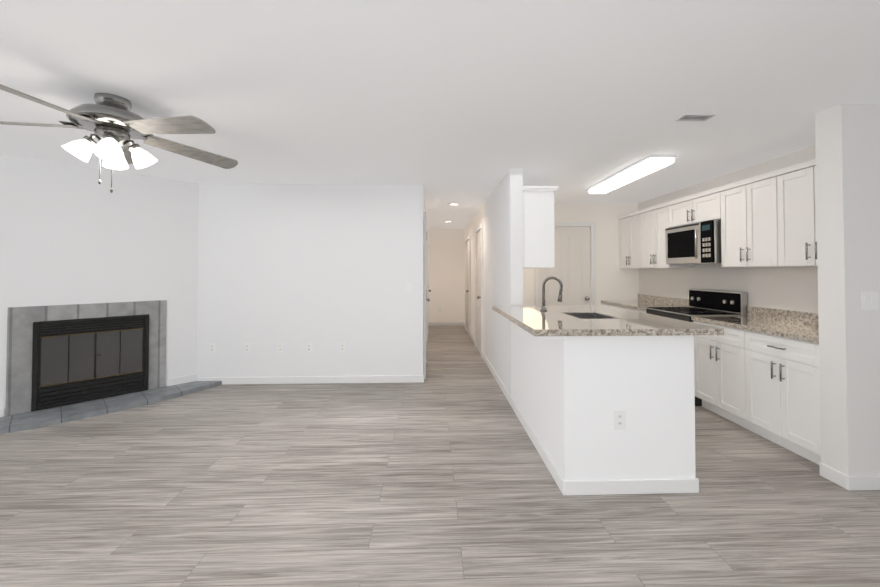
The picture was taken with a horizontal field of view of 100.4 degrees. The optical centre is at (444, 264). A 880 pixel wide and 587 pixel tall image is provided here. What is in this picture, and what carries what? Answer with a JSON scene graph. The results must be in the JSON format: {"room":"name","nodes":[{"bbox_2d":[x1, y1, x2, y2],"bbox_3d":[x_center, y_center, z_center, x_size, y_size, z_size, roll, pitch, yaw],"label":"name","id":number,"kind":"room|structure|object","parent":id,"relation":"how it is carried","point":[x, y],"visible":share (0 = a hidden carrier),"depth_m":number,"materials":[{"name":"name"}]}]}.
{"room":"living room","nodes":[
{"label":"living room","id":0,"kind":"room"},
{"bbox_2d":[0,154,198,415],"bbox_3d":[-3.591,0.213,3.783,0.120,2.400,1.954,-1,-1,43],"label":"wall","id":1,"kind":"structure","parent":0,"point":[70,234],"depth_m":3.75,"materials":[{"name":"white paint"}]},
{"bbox_2d":[0,374,196,416],"bbox_3d":[-3.542,1.326,3.718,0.014,0.079,1.754,-1,-1,43],"label":"baseboard","id":2,"kind":"structure","parent":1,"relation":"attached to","point":[181,380],"depth_m":4.23,"materials":[{"name":"white paint"}]},
{"bbox_2d":[197,184,422,376],"bbox_3d":[-1.706,0.225,4.484,2.890,2.400,0.120,0,-1,-2],"label":"wall","id":3,"kind":"structure","parent":0,"point":[324,270],"depth_m":4.43,"materials":[{"name":"white paint"}]},
{"bbox_2d":[209,343,214,352],"bbox_3d":[-2.768,0.993,4.370,0.072,0.116,0.006,0,-1,-2],"label":"electrical outlet","id":4,"kind":"object","parent":3,"relation":"attached to","point":[211,347],"visible":1,"depth_m":4.37,"materials":[{"name":"white plastic"}]},
{"bbox_2d":[244,343,249,352],"bbox_3d":[-2.358,0.993,4.384,0.072,0.116,0.006,0,-1,-2],"label":"electrical outlet","id":5,"kind":"object","parent":3,"relation":"attached to","point":[246,347],"visible":1,"depth_m":4.38,"materials":[{"name":"white plastic"}]},
{"bbox_2d":[277,343,282,352],"bbox_3d":[-1.968,0.994,4.397,0.072,0.116,0.006,0,-1,-2],"label":"electrical outlet","id":6,"kind":"object","parent":3,"relation":"attached to","point":[279,347],"visible":1,"depth_m":4.40,"materials":[{"name":"white plastic"}]},
{"bbox_2d":[306,343,311,351],"bbox_3d":[-1.628,0.994,4.409,0.072,0.116,0.006,0,-1,-2],"label":"electrical outlet","id":7,"kind":"object","parent":3,"relation":"attached to","point":[308,347],"visible":1,"depth_m":4.41,"materials":[{"name":"white plastic"}]},
{"bbox_2d":[197,375,423,384],"bbox_3d":[-1.591,1.381,4.401,2.694,0.085,0.014,0,-1,-2],"label":"baseboard","id":8,"kind":"structure","parent":3,"relation":"attached to","point":[328,379],"depth_m":4.40,"materials":[{"name":"white paint"}]},
{"bbox_2d":[339,342,345,351],"bbox_3d":[-1.229,0.994,4.422,0.072,0.116,0.006,0,-1,-2],"label":"electrical outlet","id":9,"kind":"object","parent":3,"relation":"attached to","point":[342,346],"visible":1,"depth_m":4.42,"materials":[{"name":"white plastic"}]},
{"bbox_2d":[423,188,427,309],"bbox_3d":[-0.398,0.265,6.819,0.120,2.400,4.460,0,-1,-2],"label":"wall","id":10,"kind":"structure","parent":0,"point":[424,208],"depth_m":4.66,"materials":[{"name":"white paint"}]},
{"bbox_2d":[423,212,427,378],"bbox_3d":[-0.261,0.387,5.040,0.032,2.095,0.910,0,-1,-2],"label":"door frame","id":11,"kind":"structure","parent":10,"relation":"attached to","point":[426,291],"depth_m":4.60,"materials":[{"name":"white paint"}]},
{"bbox_2d":[428,236,428,333],"bbox_3d":[-0.345,0.430,7.538,0.032,2.095,0.910,0,-1,-2],"label":"door frame","id":12,"kind":"structure","parent":10,"relation":"attached to","point":[428,236],"depth_m":7.93,"materials":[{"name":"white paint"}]},
{"bbox_2d":[0,326,879,586],"bbox_3d":[-0.450,1.444,2.674,11.000,0.100,15.500,0,-1,-2],"label":"floor","id":13,"kind":"structure","parent":0,"point":[440,476],"depth_m":2.12,"materials":[{"name":"laminate"}]},
{"bbox_2d":[0,381,221,433],"bbox_3d":[-3.387,1.387,3.572,1.550,0.045,1.550,0,-1,-2],"label":"hearth","id":14,"kind":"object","parent":13,"relation":"on","point":[47,417],"depth_m":3.52,"materials":[{"name":"tile"}]},
{"bbox_2d":[5,300,166,415],"bbox_3d":[-3.544,0.878,3.723,0.827,0.973,0.827,0,-1,-2],"label":"fireplace","id":15,"kind":"object","parent":14,"relation":"on","point":[59,355],"visible":1,"depth_m":3.64,"materials":[{"name":"tile"}]},
{"bbox_2d":[510,321,519,420],"bbox_3d":[1.100,0.928,3.459,0.829,0.958,0.567,0,-1,-2],"label":"base cabinet","id":16,"kind":"object","parent":13,"relation":"on","point":[515,329],"depth_m":3.52,"materials":[{"name":"white paint"}]},
{"bbox_2d":[520,329,535,447],"bbox_3d":[1.115,0.920,2.989,0.829,0.958,0.605,0,-1,-2],"label":"base cabinet","id":17,"kind":"object","parent":13,"relation":"on","point":[527,342],"depth_m":3.05,"materials":[{"name":"white paint"}]},
{"bbox_2d":[492,305,635,316],"bbox_3d":[1.077,0.427,3.417,1.160,0.040,0.641,0,-1,-2],"label":"countertop","id":18,"kind":"structure","parent":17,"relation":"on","point":[501,309],"depth_m":3.33,"materials":[{"name":"beige stone"}]},
{"bbox_2d":[540,276,562,310],"bbox_3d":[0.934,0.252,3.232,0.182,0.302,0.139,0,-1,-2],"label":"faucet","id":19,"kind":"object","parent":18,"relation":"on","point":[543,306],"visible":1,"depth_m":3.21,"materials":[{"name":"silver metal"}]},
{"bbox_2d":[536,337,698,495],"bbox_3d":[1.131,0.912,2.519,0.829,0.958,0.567,0,-1,-2],"label":"half wall","id":20,"kind":"structure","parent":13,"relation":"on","point":[576,382],"depth_m":2.24,"materials":[{"name":"white paint"}]},
{"bbox_2d":[504,313,655,324],"bbox_3d":[1.094,0.418,2.893,1.160,0.040,0.408,0,-1,-2],"label":"countertop","id":21,"kind":"structure","parent":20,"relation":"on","point":[511,316],"depth_m":2.88,"materials":[{"name":"beige stone"}]},
{"bbox_2d":[564,313,619,318],"bbox_3d":[1.144,0.499,2.894,0.300,0.197,0.400,0,-1,-2],"label":"sink","id":22,"kind":"object","parent":21,"relation":"in","point":[590,316],"visible":0.04,"depth_m":3.08,"materials":[{"name":"silver metal"}]},
{"bbox_2d":[516,317,723,336],"bbox_3d":[1.109,0.410,2.446,1.160,0.040,0.486,0,-1,-2],"label":"countertop","id":23,"kind":"structure","parent":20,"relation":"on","point":[538,326],"depth_m":2.27,"materials":[{"name":"beige stone"}]},
{"bbox_2d":[614,410,625,428],"bbox_3d":[1.066,0.941,2.229,0.072,0.116,0.006,0,-1,-2],"label":"outlet","id":24,"kind":"object","parent":20,"relation":"attached to","point":[619,419],"visible":1,"depth_m":2.23,"materials":[{"name":"white plastic"}]},
{"bbox_2d":[625,306,645,312],"bbox_3d":[2.739,0.999,4.669,0.586,0.858,0.459,0,-1,-2],"label":"base cabinet","id":25,"kind":"object","parent":13,"relation":"on","point":[626,307],"depth_m":4.74,"materials":[{"name":"white"}]},
{"bbox_2d":[609,302,688,309],"bbox_3d":[2.721,0.555,5.046,0.597,0.040,1.198,0,-1,-2],"label":"countertop","id":26,"kind":"structure","parent":25,"relation":"on","point":[636,305],"depth_m":4.93,"materials":[{"name":"beige stone"}]},
{"bbox_2d":[646,288,747,405],"bbox_3d":[2.722,0.848,4.057,0.659,1.140,0.760,0,-1,-2],"label":"range","id":27,"kind":"object","parent":13,"relation":"on","point":[706,302],"visible":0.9,"depth_m":3.94,"materials":[{"name":"black metal"}]},
{"bbox_2d":[691,318,736,423],"bbox_3d":[2.784,0.976,3.336,0.586,0.858,0.672,0,-1,-2],"label":"base cabinet","id":28,"kind":"object","parent":13,"relation":"on","point":[715,356],"depth_m":3.34,"materials":[{"name":"white wood"}]},
{"bbox_2d":[737,326,820,464],"bbox_3d":[2.803,0.967,2.782,0.586,0.858,0.674,0,-1,-2],"label":"base cabinet","id":29,"kind":"object","parent":13,"relation":"on","point":[756,370],"depth_m":2.74,"materials":[{"name":"white wood"}]},
{"bbox_2d":[691,314,818,341],"bbox_3d":[2.788,0.521,3.066,0.597,0.040,1.228,0,-1,-2],"label":"countertop","id":30,"kind":"structure","parent":29,"relation":"on","point":[770,325],"depth_m":3.04,"materials":[{"name":"beige stone"}]},
{"bbox_2d":[0,0,879,228],"bbox_3d":[-0.450,-1.056,2.717,11.000,0.100,15.500,0,-1,-2],"label":"ceiling","id":31,"kind":"structure","parent":0,"point":[467,105],"depth_m":2.06,"materials":[{"name":"white paint"}]},
{"bbox_2d":[0,84,237,192],"bbox_3d":[-2.020,-0.721,2.182,1.408,0.585,1.355,0,-1,-2],"label":"ceiling fan","id":32,"kind":"object","parent":31,"relation":"hanging from","point":[113,123],"visible":1,"depth_m":2.16,"materials":[{"name":"silver metal"}]},
{"bbox_2d":[587,155,676,193],"bbox_3d":[1.954,-0.946,3.982,0.250,0.074,1.370,0,-1,-2],"label":"kitchen ceiling light","id":33,"kind":"object","parent":31,"relation":"attached to","point":[647,165],"visible":1,"depth_m":3.71,"materials":[{"name":"white plastic"}]},
{"bbox_2d":[675,113,715,120],"bbox_3d":[1.704,-1.002,2.493,0.210,0.012,0.100,0,-1,-2],"label":"ceiling vent","id":34,"kind":"object","parent":31,"relation":"in","point":[694,117],"visible":0.96,"depth_m":2.48,"materials":[{"name":"silver metal"}]},
{"bbox_2d":[428,229,463,321],"bbox_3d":[0.044,0.304,9.125,1.160,2.400,0.120,0,-1,-2],"label":"wall","id":35,"kind":"structure","parent":0,"point":[446,269],"depth_m":9.07,"materials":[{"name":"white paint"}]},
{"bbox_2d":[429,322,463,325],"bbox_3d":[0.042,1.460,9.038,0.910,0.085,0.014,0,-1,-2],"label":"baseboard","id":36,"kind":"structure","parent":35,"relation":"attached to","point":[446,323],"depth_m":9.03,"materials":[{"name":"white paint"}]},
{"bbox_2d":[464,169,522,394],"bbox_3d":[0.651,0.258,6.414,0.130,2.400,5.340,0,-1,-2],"label":"wall","id":37,"kind":"structure","parent":0,"point":[499,214],"depth_m":4.29,"materials":[{"name":"white paint"}]},
{"bbox_2d":[466,240,468,329],"bbox_3d":[0.488,0.468,8.016,0.082,2.018,0.772,0,-1,-2],"label":"door","id":38,"kind":"structure","parent":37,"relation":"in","point":[467,279],"depth_m":8.09,"materials":[{"name":"white wood"}]},
{"bbox_2d":[465,235,470,336],"bbox_3d":[0.514,0.438,8.017,0.032,2.095,0.910,0,-1,-2],"label":"door frame","id":39,"kind":"structure","parent":37,"relation":"attached to","point":[469,237],"depth_m":7.57,"materials":[{"name":"white paint"}]},
{"bbox_2d":[476,230,480,348],"bbox_3d":[0.550,0.437,6.167,0.082,2.018,0.772,0,-1,-2],"label":"door","id":40,"kind":"structure","parent":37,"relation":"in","point":[478,287],"depth_m":6.21,"materials":[{"name":"white wood"}]},
{"bbox_2d":[474,223,482,357],"bbox_3d":[0.576,0.406,6.169,0.032,2.095,0.910,0,-1,-2],"label":"door frame","id":41,"kind":"structure","parent":37,"relation":"attached to","point":[480,227],"depth_m":5.72,"materials":[{"name":"white paint"}]},
{"bbox_2d":[464,322,510,403],"bbox_3d":[0.579,1.415,6.393,0.014,0.085,5.338,0,-1,-2],"label":"baseboard","id":42,"kind":"structure","parent":37,"relation":"attached to","point":[506,393],"depth_m":4.68,"materials":[{"name":"white paint"}]},
{"bbox_2d":[523,186,557,267],"bbox_3d":[0.976,-0.383,4.222,0.366,0.834,0.965,0,-1,-2],"label":"upper cabinet","id":43,"kind":"object","parent":37,"relation":"attached to","point":[538,230],"depth_m":3.78,"materials":[{"name":"white wood"}]},
{"bbox_2d":[523,203,638,304],"bbox_3d":[1.931,0.245,5.687,2.380,2.400,0.120,0,-1,-2],"label":"wall","id":44,"kind":"structure","parent":0,"point":[613,281],"depth_m":5.65,"materials":[{"name":"white paint"}]},
{"bbox_2d":[539,227,590,304],"bbox_3d":[1.845,0.426,5.576,0.792,2.018,0.082,0,-1,-2],"label":"kitchen door","id":45,"kind":"structure","parent":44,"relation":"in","point":[570,270],"depth_m":5.61,"materials":[{"name":"white wood"}]},
{"bbox_2d":[535,222,595,304],"bbox_3d":[1.844,0.397,5.602,0.930,2.095,0.032,0,-1,-2],"label":"door frame","id":46,"kind":"structure","parent":44,"relation":"attached to","point":[591,225],"depth_m":5.61,"materials":[{"name":"white paint"}]},
{"bbox_2d":[638,145,817,312],"bbox_3d":[3.116,0.218,4.066,0.120,2.400,3.200,0,-1,-2],"label":"wall","id":47,"kind":"structure","parent":0,"point":[791,288],"depth_m":3.71,"materials":[{"name":"white paint"}]},
{"bbox_2d":[618,211,637,268],"bbox_3d":[2.857,-0.352,5.337,0.306,0.809,0.656,0,-1,-2],"label":"upper cabinet","id":48,"kind":"object","parent":47,"relation":"attached to","point":[628,223],"depth_m":5.38,"materials":[{"name":"white wood"}]},
{"bbox_2d":[638,203,693,268],"bbox_3d":[2.876,-0.361,4.796,0.306,0.809,0.656,0,-1,-2],"label":"upper cabinet","id":49,"kind":"object","parent":47,"relation":"attached to","point":[651,220],"depth_m":4.78,"materials":[{"name":"white wood"}]},
{"bbox_2d":[666,187,717,227],"bbox_3d":[2.900,-0.618,4.073,0.306,0.320,0.800,0,-1,-2],"label":"upper cabinet","id":50,"kind":"object","parent":47,"relation":"attached to","point":[702,206],"depth_m":4.03,"materials":[{"name":"white wood"}]},
{"bbox_2d":[665,219,721,263],"bbox_3d":[2.847,-0.232,4.065,0.410,0.436,0.750,0,-1,-2],"label":"microwave","id":51,"kind":"object","parent":50,"relation":"attached to","point":[697,243],"visible":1,"depth_m":3.94,"materials":[{"name":"silver metal"}]},
{"bbox_2d":[637,294,818,325],"bbox_3d":[3.042,0.468,4.059,0.022,0.100,3.194,0,-1,-2],"label":"backsplash","id":52,"kind":"structure","parent":47,"relation":"attached to","point":[753,311],"depth_m":3.49,"materials":[{"name":"beige stone"}]},
{"bbox_2d":[718,173,769,266],"bbox_3d":[2.925,-0.386,3.341,0.306,0.809,0.657,0,-1,-2],"label":"upper cabinet","id":53,"kind":"object","parent":47,"relation":"attached to","point":[741,204],"depth_m":3.39,"materials":[{"name":"white wood"}]},
{"bbox_2d":[766,158,817,266],"bbox_3d":[2.943,-0.395,2.801,0.306,0.809,0.656,0,-1,-2],"label":"upper cabinet","id":54,"kind":"object","parent":47,"relation":"attached to","point":[768,219],"depth_m":2.94,"materials":[{"name":"white wood"}]},
{"bbox_2d":[815,104,879,475],"bbox_3d":[3.163,0.189,2.387,1.340,2.400,0.160,0,-1,-2],"label":"wall","id":55,"kind":"structure","parent":0,"point":[847,142],"depth_m":2.30,"materials":[{"name":"white paint"}]},
{"bbox_2d":[819,462,879,490],"bbox_3d":[3.146,1.346,2.360,1.334,0.085,0.174,0,-1,-2],"label":"baseboard","id":56,"kind":"structure","parent":55,"relation":"attached to","point":[855,483],"depth_m":2.26,"materials":[{"name":"white paint"}]},
{"bbox_2d":[861,291,878,309],"bbox_3d":[2.651,0.222,2.282,0.116,0.116,0.010,0,-1,-2],"label":"switch","id":57,"kind":"object","parent":55,"relation":"attached to","point":[869,300],"visible":1,"depth_m":2.28,"materials":[{"name":"white plastic"}]}
]}

